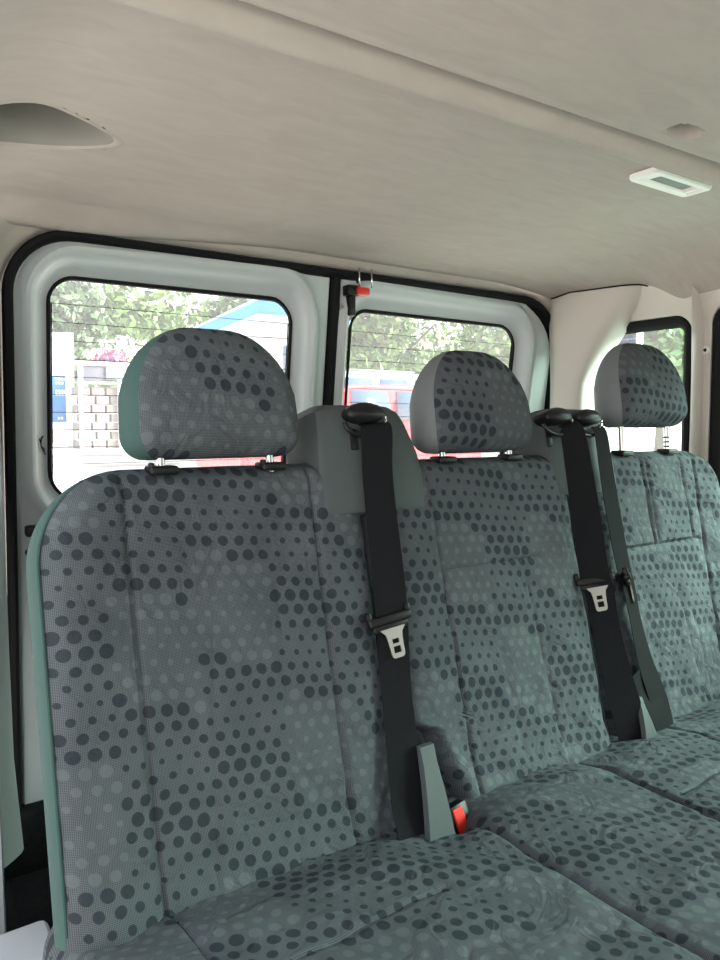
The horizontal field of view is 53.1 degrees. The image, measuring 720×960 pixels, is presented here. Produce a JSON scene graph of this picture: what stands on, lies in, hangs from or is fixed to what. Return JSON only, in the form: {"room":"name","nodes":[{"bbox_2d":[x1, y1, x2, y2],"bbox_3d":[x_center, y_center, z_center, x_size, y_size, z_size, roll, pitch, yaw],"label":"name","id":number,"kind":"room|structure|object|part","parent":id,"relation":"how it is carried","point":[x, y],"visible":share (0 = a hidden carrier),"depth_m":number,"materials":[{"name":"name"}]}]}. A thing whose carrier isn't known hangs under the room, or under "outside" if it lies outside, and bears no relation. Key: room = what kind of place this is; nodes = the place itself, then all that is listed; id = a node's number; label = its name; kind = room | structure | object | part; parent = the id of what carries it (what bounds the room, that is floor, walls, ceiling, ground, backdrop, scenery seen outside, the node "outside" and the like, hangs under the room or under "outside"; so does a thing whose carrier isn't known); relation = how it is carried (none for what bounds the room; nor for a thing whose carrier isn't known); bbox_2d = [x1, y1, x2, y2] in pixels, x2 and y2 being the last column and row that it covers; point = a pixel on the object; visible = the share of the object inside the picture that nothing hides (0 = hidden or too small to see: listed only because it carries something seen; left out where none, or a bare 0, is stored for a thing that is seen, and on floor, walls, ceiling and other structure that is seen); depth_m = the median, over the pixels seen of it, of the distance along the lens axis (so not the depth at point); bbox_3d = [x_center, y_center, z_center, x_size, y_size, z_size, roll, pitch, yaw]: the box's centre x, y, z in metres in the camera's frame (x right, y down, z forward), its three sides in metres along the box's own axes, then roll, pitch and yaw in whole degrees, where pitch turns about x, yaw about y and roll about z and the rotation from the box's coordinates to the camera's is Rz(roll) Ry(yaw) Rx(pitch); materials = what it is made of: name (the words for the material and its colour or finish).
{"room":"vehicle interior","nodes":[
{"label":"vehicle interior","id":0,"kind":"room"},
{"bbox_2d":[0,426,23,934],"bbox_3d":[-0.622,0.167,1.204,0.049,1.160,0.436,-2,5,-22],"label":"trim panel","id":1,"kind":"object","parent":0,"point":[11,838],"depth_m":1.37,"materials":[{"name":"paint"}]},
{"bbox_2d":[0,921,49,959],"bbox_3d":[-0.478,0.875,0.949,0.160,0.508,0.110,-3,5,-34],"label":"trim","id":2,"kind":"structure","parent":1,"relation":"attached to","point":[27,942],"depth_m":0.96,"materials":[{"name":"white plastic"}]},
{"bbox_2d":[4,867,52,932],"bbox_3d":[1.068,0.960,0.302,1.820,0.060,4.070,-3,5,-34],"label":"floor","id":3,"kind":"structure","parent":0,"point":[27,896],"depth_m":1.44,"materials":[{"name":"black carpet"}]},
{"bbox_2d":[26,328,719,959],"bbox_3d":[0.394,0.309,1.035,1.503,1.120,0.821,-3,5,-34],"label":"seat","id":4,"kind":"object","parent":3,"relation":"on","point":[212,742],"visible":0.91,"depth_m":0.97,"materials":[{"name":"fabric"}]},
{"bbox_3d":[-0.263,-0.026,0.949,0.012,0.062,0.020,-3,5,-34],"label":"headrest post","id":5,"kind":"part","parent":4,"relation":"part of","materials":[{"name":"silver metal"}]},
{"bbox_3d":[-0.174,0.270,0.977,0.482,0.571,0.221,-3,5,-34],"label":"backrest","id":6,"kind":"part","parent":4,"relation":"part of","materials":[{"name":"fabric"}]},
{"bbox_3d":[-0.131,-0.033,1.039,0.012,0.062,0.020,-3,5,-34],"label":"headrest post","id":7,"kind":"part","parent":4,"relation":"part of","materials":[{"name":"silver metal"}]},
{"bbox_2d":[42,699,719,959],"bbox_3d":[0.435,0.525,0.991,1.503,0.118,0.675,-3,5,-34],"label":"seat cushion","id":8,"kind":"object","parent":4,"relation":"on","point":[579,841],"depth_m":0.89,"materials":[{"name":"fabric"}]},
{"bbox_2d":[341,402,424,840],"bbox_3d":[0.040,0.199,1.063,0.083,0.629,0.196,-2,5,-29],"label":"belt","id":9,"kind":"object","parent":4,"relation":"attached to","point":[392,608],"visible":0.97,"depth_m":1.07,"materials":[{"name":"black woven webbing"},{"name":"black plastic"},{"name":"brushed steel"}]},
{"bbox_2d":[416,742,454,841],"bbox_3d":[0.100,0.454,1.023,0.056,0.132,0.066,-3,5,-34],"label":"stalk","id":10,"kind":"object","parent":4,"relation":"on","point":[438,823],"visible":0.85,"depth_m":1.02,"materials":[{"name":"grey plastic"}]},
{"bbox_2d":[449,799,468,833],"bbox_3d":[0.150,0.519,1.075,0.047,0.076,0.044,-3,5,-34],"label":"seat belt buckle","id":11,"kind":"object","parent":4,"relation":"on","point":[459,810],"visible":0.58,"depth_m":1.07,"materials":[{"name":"red plastic"}]},
{"bbox_3d":[0.223,0.249,1.247,0.473,0.572,0.220,-3,5,-34],"label":"backrest","id":12,"kind":"part","parent":4,"relation":"part of","materials":[{"name":"fabric"}]},
{"bbox_2d":[534,407,641,740],"bbox_3d":[0.429,0.188,1.321,0.225,0.642,0.082,3,6,38],"label":"belt","id":13,"kind":"object","parent":4,"relation":"attached to","point":[596,579],"visible":0.94,"depth_m":1.32,"materials":[{"name":"black fabric"}]},
{"bbox_3d":[0.542,-0.088,1.496,0.012,0.101,0.020,-3,5,-34],"label":"headrest post","id":14,"kind":"part","parent":4,"relation":"part of","materials":[{"name":"silver metal"}]},
{"bbox_2d":[571,409,672,730],"bbox_3d":[0.500,0.183,1.383,0.213,0.638,0.090,3,5,33],"label":"belt","id":15,"kind":"object","parent":4,"relation":"attached to","point":[647,680],"visible":0.85,"depth_m":1.38,"materials":[{"name":"black fabric"}]},
{"bbox_3d":[0.639,0.227,1.530,0.526,0.572,0.221,-3,5,-34],"label":"backrest","id":16,"kind":"part","parent":4,"relation":"part of","materials":[{"name":"fabric"}]},
{"bbox_2d":[638,696,656,738],"bbox_3d":[0.522,0.449,1.314,0.054,0.100,0.043,-3,5,-34],"label":"stalk","id":17,"kind":"object","parent":4,"relation":"on","point":[648,730],"visible":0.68,"depth_m":1.31,"materials":[{"name":"grey plastic"}]},
{"bbox_3d":[0.674,-0.095,1.585,0.012,0.101,0.020,-3,5,-34],"label":"headrest post","id":18,"kind":"part","parent":4,"relation":"part of","materials":[{"name":"silver metal"}]},
{"bbox_2d":[0,217,550,580],"bbox_3d":[-0.066,0.105,1.880,1.670,1.359,0.251,-3,5,-34],"label":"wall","id":19,"kind":"structure","parent":0,"point":[12,237],"depth_m":1.63,"materials":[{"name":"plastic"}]},
{"bbox_2d":[4,800,48,881],"bbox_3d":[-0.102,0.764,1.981,1.810,0.190,0.080,-3,5,-34],"label":"trim","id":20,"kind":"structure","parent":19,"relation":"attached to","point":[34,855],"depth_m":1.53,"materials":[{"name":"black plastic"}]},
{"bbox_2d":[13,234,329,803],"bbox_3d":[-0.413,0.102,1.659,0.716,1.239,0.210,-3,5,-34],"label":"door","id":21,"kind":"structure","parent":19,"relation":"in","point":[304,298],"depth_m":1.49,"materials":[{"name":"paint"}]},
{"bbox_2d":[1,230,550,809],"bbox_3d":[-0.068,0.105,1.883,1.558,1.247,0.199,-3,5,-34],"label":"door seal","id":22,"kind":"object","parent":19,"relation":"attached to","point":[7,307],"depth_m":1.45,"materials":[{"name":"black rubber"}]},
{"bbox_2d":[323,277,340,404],"bbox_3d":[-0.103,0.115,1.862,0.026,1.262,0.185,-3,5,-34],"label":"door frame","id":23,"kind":"structure","parent":19,"relation":"attached to","point":[334,286],"depth_m":1.77,"materials":[{"name":"black rubber"}]},
{"bbox_2d":[333,267,549,454],"bbox_3d":[0.220,0.071,2.081,0.808,1.236,0.224,-3,5,-34],"label":"door","id":24,"kind":"structure","parent":19,"relation":"in","point":[529,357],"depth_m":1.97,"materials":[{"name":"paint"}]},
{"bbox_3d":[0.004,-0.463,1.770,0.036,0.020,0.026,-3,5,-34],"label":"latch lever","id":25,"kind":"part","parent":24,"relation":"part of","materials":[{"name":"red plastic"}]},
{"bbox_3d":[0.014,-0.495,1.765,0.041,0.046,0.006,-3,5,-34],"label":"latch rod","id":26,"kind":"part","parent":24,"relation":"part of","materials":[{"name":"silver metal"}]},
{"bbox_2d":[0,0,719,298],"bbox_3d":[1.084,-0.428,0.148,1.755,0.274,3.878,-3,5,-34],"label":"ceiling","id":27,"kind":"structure","parent":0,"point":[499,141],"depth_m":1.10,"materials":[{"name":"fabric"}]},
{"bbox_2d":[0,99,123,149],"bbox_3d":[-0.477,-0.542,1.054,0.260,0.138,0.152,-3,5,-34],"label":"ceiling recess","id":28,"kind":"structure","parent":27,"relation":"attached to","point":[24,123],"depth_m":1.11,"materials":[{"name":"grey plastic"}]},
{"bbox_2d":[629,167,711,196],"bbox_3d":[0.579,-0.554,1.339,0.180,0.014,0.064,-3,5,-34],"label":"recessed light","id":29,"kind":"object","parent":27,"relation":"in","point":[655,178],"visible":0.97,"depth_m":1.33,"materials":[{"name":"white plastic"}]},
{"bbox_2d":[631,285,719,463],"bbox_3d":[0.998,0.121,1.793,0.087,1.380,1.426,-3,5,-34],"label":"wall","id":30,"kind":"structure","parent":0,"point":[654,303],"depth_m":1.91,"materials":[{"name":"beige plastic"}]},
{"bbox_2d":[549,285,641,409],"bbox_3d":[0.704,-0.163,2.126,0.174,0.795,0.270,-3,5,-34],"label":"trim","id":31,"kind":"structure","parent":30,"relation":"attached to","point":[584,326],"depth_m":2.11,"materials":[{"name":"beige plastic"}]},
{"bbox_2d":[551,284,647,298],"bbox_3d":[0.679,-0.539,2.057,0.274,0.020,0.023,3,5,31],"label":"trim","id":32,"kind":"structure","parent":30,"relation":"attached to","point":[625,284],"depth_m":2.04,"materials":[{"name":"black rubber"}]},
{"bbox_2d":[625,316,691,451],"bbox_3d":[0.771,-0.168,2.140,0.032,0.585,0.444,-3,5,-34],"label":"window","id":33,"kind":"structure","parent":30,"relation":"in","point":[673,322],"depth_m":1.96,"materials":[{"name":"black rubber"}]},
{"bbox_2d":[703,346,709,354],"bbox_3d":[0.919,-0.344,1.910,0.017,0.027,0.027,-3,5,-34],"label":"cap","id":34,"kind":"object","parent":30,"relation":"attached to","point":[706,349],"visible":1,"depth_m":1.90,"materials":[{"name":"white plastic"}]},
{"bbox_2d":[709,308,719,486],"bbox_3d":[1.159,-0.133,1.566,0.037,0.604,0.832,-3,5,-34],"label":"window","id":35,"kind":"structure","parent":30,"relation":"in","point":[714,437],"depth_m":1.89,"materials":[{"name":"black glass"}]},
{"label":"outside","id":36,"kind":"structure","parent":0,"visible":0},
{"bbox_2d":[4,425,681,566],"bbox_3d":[7.685,-3.885,59.594,200.000,1.499,150.000,-3,5,-34],"label":"ground","id":37,"kind":"structure","parent":36,"point":[647,435],"depth_m":21.42,"materials":[{"name":"white concrete"}]},
{"bbox_2d":[1,281,116,442],"bbox_3d":[-13.015,-5.077,30.146,5.779,7.047,6.232,0,4,-1],"label":"tree","id":38,"kind":"object","parent":37,"relation":"on","point":[74,293],"visible":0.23,"depth_m":28.88,"materials":[{"name":"green plant"}]},
{"bbox_2d":[50,332,75,447],"bbox_3d":[-10.633,-3.127,25.264,1.214,4.090,0.200,-3,5,-34],"label":"frame","id":39,"kind":"object","parent":37,"relation":"on","point":[60,349],"visible":0.6,"depth_m":25.30,"materials":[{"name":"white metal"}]},
{"bbox_3d":[-10.686,-4.564,25.116,0.698,0.729,0.100,-3,5,-34],"label":"picture panel","id":40,"kind":"part","parent":39,"relation":"part of","materials":[{"name":"white"}]},
{"bbox_3d":[-10.661,-2.843,25.267,0.758,1.610,0.100,-3,5,-34],"label":"blue panel","id":41,"kind":"part","parent":39,"relation":"part of","materials":[{"name":"blue"}]},
{"bbox_2d":[53,454,122,457],"bbox_3d":[-10.838,-0.445,17.592,9.900,0.150,0.250,-3,5,-34],"label":"kerb","id":42,"kind":"object","parent":37,"relation":"on","point":[92,455],"visible":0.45,"depth_m":19.74,"materials":[{"name":"concrete"}]},
{"bbox_2d":[71,361,129,448],"bbox_3d":[-8.459,-2.609,25.419,3.342,2.960,1.060,-3,5,-34],"label":"brick wall","id":43,"kind":"structure","parent":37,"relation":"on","point":[96,370],"depth_m":24.71,"materials":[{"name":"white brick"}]},
{"bbox_2d":[77,335,145,385],"bbox_3d":[-8.681,-4.250,25.605,2.601,1.855,1.321,-3,5,-34],"label":"bush","id":44,"kind":"object","parent":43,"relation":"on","point":[109,353],"visible":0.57,"depth_m":25.25,"materials":[{"name":"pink plant"}]},
{"bbox_2d":[53,462,179,468],"bbox_3d":[-8.302,-0.116,13.889,9.900,0.150,0.250,-3,5,-34],"label":"kerb","id":45,"kind":"object","parent":37,"relation":"on","point":[167,463],"visible":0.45,"depth_m":15.68,"materials":[{"name":"concrete"}]},
{"bbox_2d":[84,283,209,396],"bbox_3d":[-11.658,-6.566,39.078,7.787,8.511,7.536,-3,5,-34],"label":"tree","id":46,"kind":"object","parent":37,"relation":"on","point":[153,320],"visible":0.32,"depth_m":37.27,"materials":[{"name":"green plant"}]},
{"bbox_2d":[188,295,252,327],"bbox_3d":[-7.889,-8.633,50.951,8.526,10.652,8.149,-3,5,-34],"label":"tree","id":47,"kind":"object","parent":37,"relation":"on","point":[224,303],"visible":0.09,"depth_m":49.12,"materials":[{"name":"green plant"}]},
{"bbox_2d":[182,299,350,462],"bbox_3d":[-3.057,-1.624,17.089,1.860,3.787,9.150,-2,5,-27],"label":"building","id":48,"kind":"structure","parent":37,"relation":"on","point":[256,310],"depth_m":12.86,"materials":[{"name":"white paint"}]},
{"bbox_2d":[196,384,480,466],"bbox_3d":[-0.240,-0.702,11.520,4.418,1.600,1.776,-3,5,-34],"label":"car","id":49,"kind":"object","parent":37,"relation":"on","point":[370,393],"visible":0.13,"depth_m":10.93,"materials":[{"name":"red paint"}]},
{"bbox_2d":[345,369,418,384],"bbox_3d":[0.176,-1.614,18.287,4.220,2.270,1.770,-3,5,-34],"label":"car","id":50,"kind":"object","parent":37,"relation":"on","point":[367,377],"visible":0.06,"depth_m":17.58,"materials":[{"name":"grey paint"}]},
{"bbox_3d":[0.179,-2.726,18.214,2.200,0.040,1.090,-3,5,-34],"label":"roof rail","id":51,"kind":"part","parent":50,"relation":"part of","materials":[{"name":"metal"}]},
{"bbox_2d":[346,313,460,373],"bbox_3d":[1.053,-4.775,28.940,6.273,6.788,5.438,-3,5,-34],"label":"tree","id":52,"kind":"object","parent":37,"relation":"on","point":[373,323],"visible":0.43,"depth_m":28.00,"materials":[{"name":"green plant"}]},
{"bbox_2d":[425,322,510,366],"bbox_3d":[5.878,-4.895,32.634,6.417,6.444,6.122,1,5,12],"label":"tree","id":53,"kind":"object","parent":37,"relation":"on","point":[499,336],"visible":0.16,"depth_m":31.54,"materials":[{"name":"green plant"}]},
{"bbox_2d":[606,332,642,451],"bbox_3d":[3.206,-0.557,8.780,0.090,2.748,0.469,-3,5,-34],"label":"screen","id":54,"kind":"object","parent":37,"relation":"on","point":[637,338],"visible":0.03,"depth_m":8.60,"materials":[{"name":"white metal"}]},
{"bbox_3d":[3.092,-0.569,8.937,0.074,2.748,0.074,-1,5,-12],"label":"post","id":55,"kind":"part","parent":54,"relation":"part of","materials":[{"name":"white metal"}]},
{"bbox_3d":[3.201,-1.581,8.697,0.040,0.654,0.449,-3,5,-34],"label":"panel","id":56,"kind":"part","parent":54,"relation":"part of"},
{"bbox_3d":[3.311,-0.544,8.617,0.074,2.748,0.074,3,5,33],"label":"post","id":57,"kind":"part","parent":54,"relation":"part of","materials":[{"name":"white metal"}]},
{"bbox_2d":[643,328,683,450],"bbox_3d":[9.044,-3.949,22.011,5.741,6.404,5.964,-3,5,-34],"label":"tree","id":58,"kind":"object","parent":37,"relation":"on","point":[670,342],"visible":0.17,"depth_m":20.22,"materials":[{"name":"green plant"}]}
]}

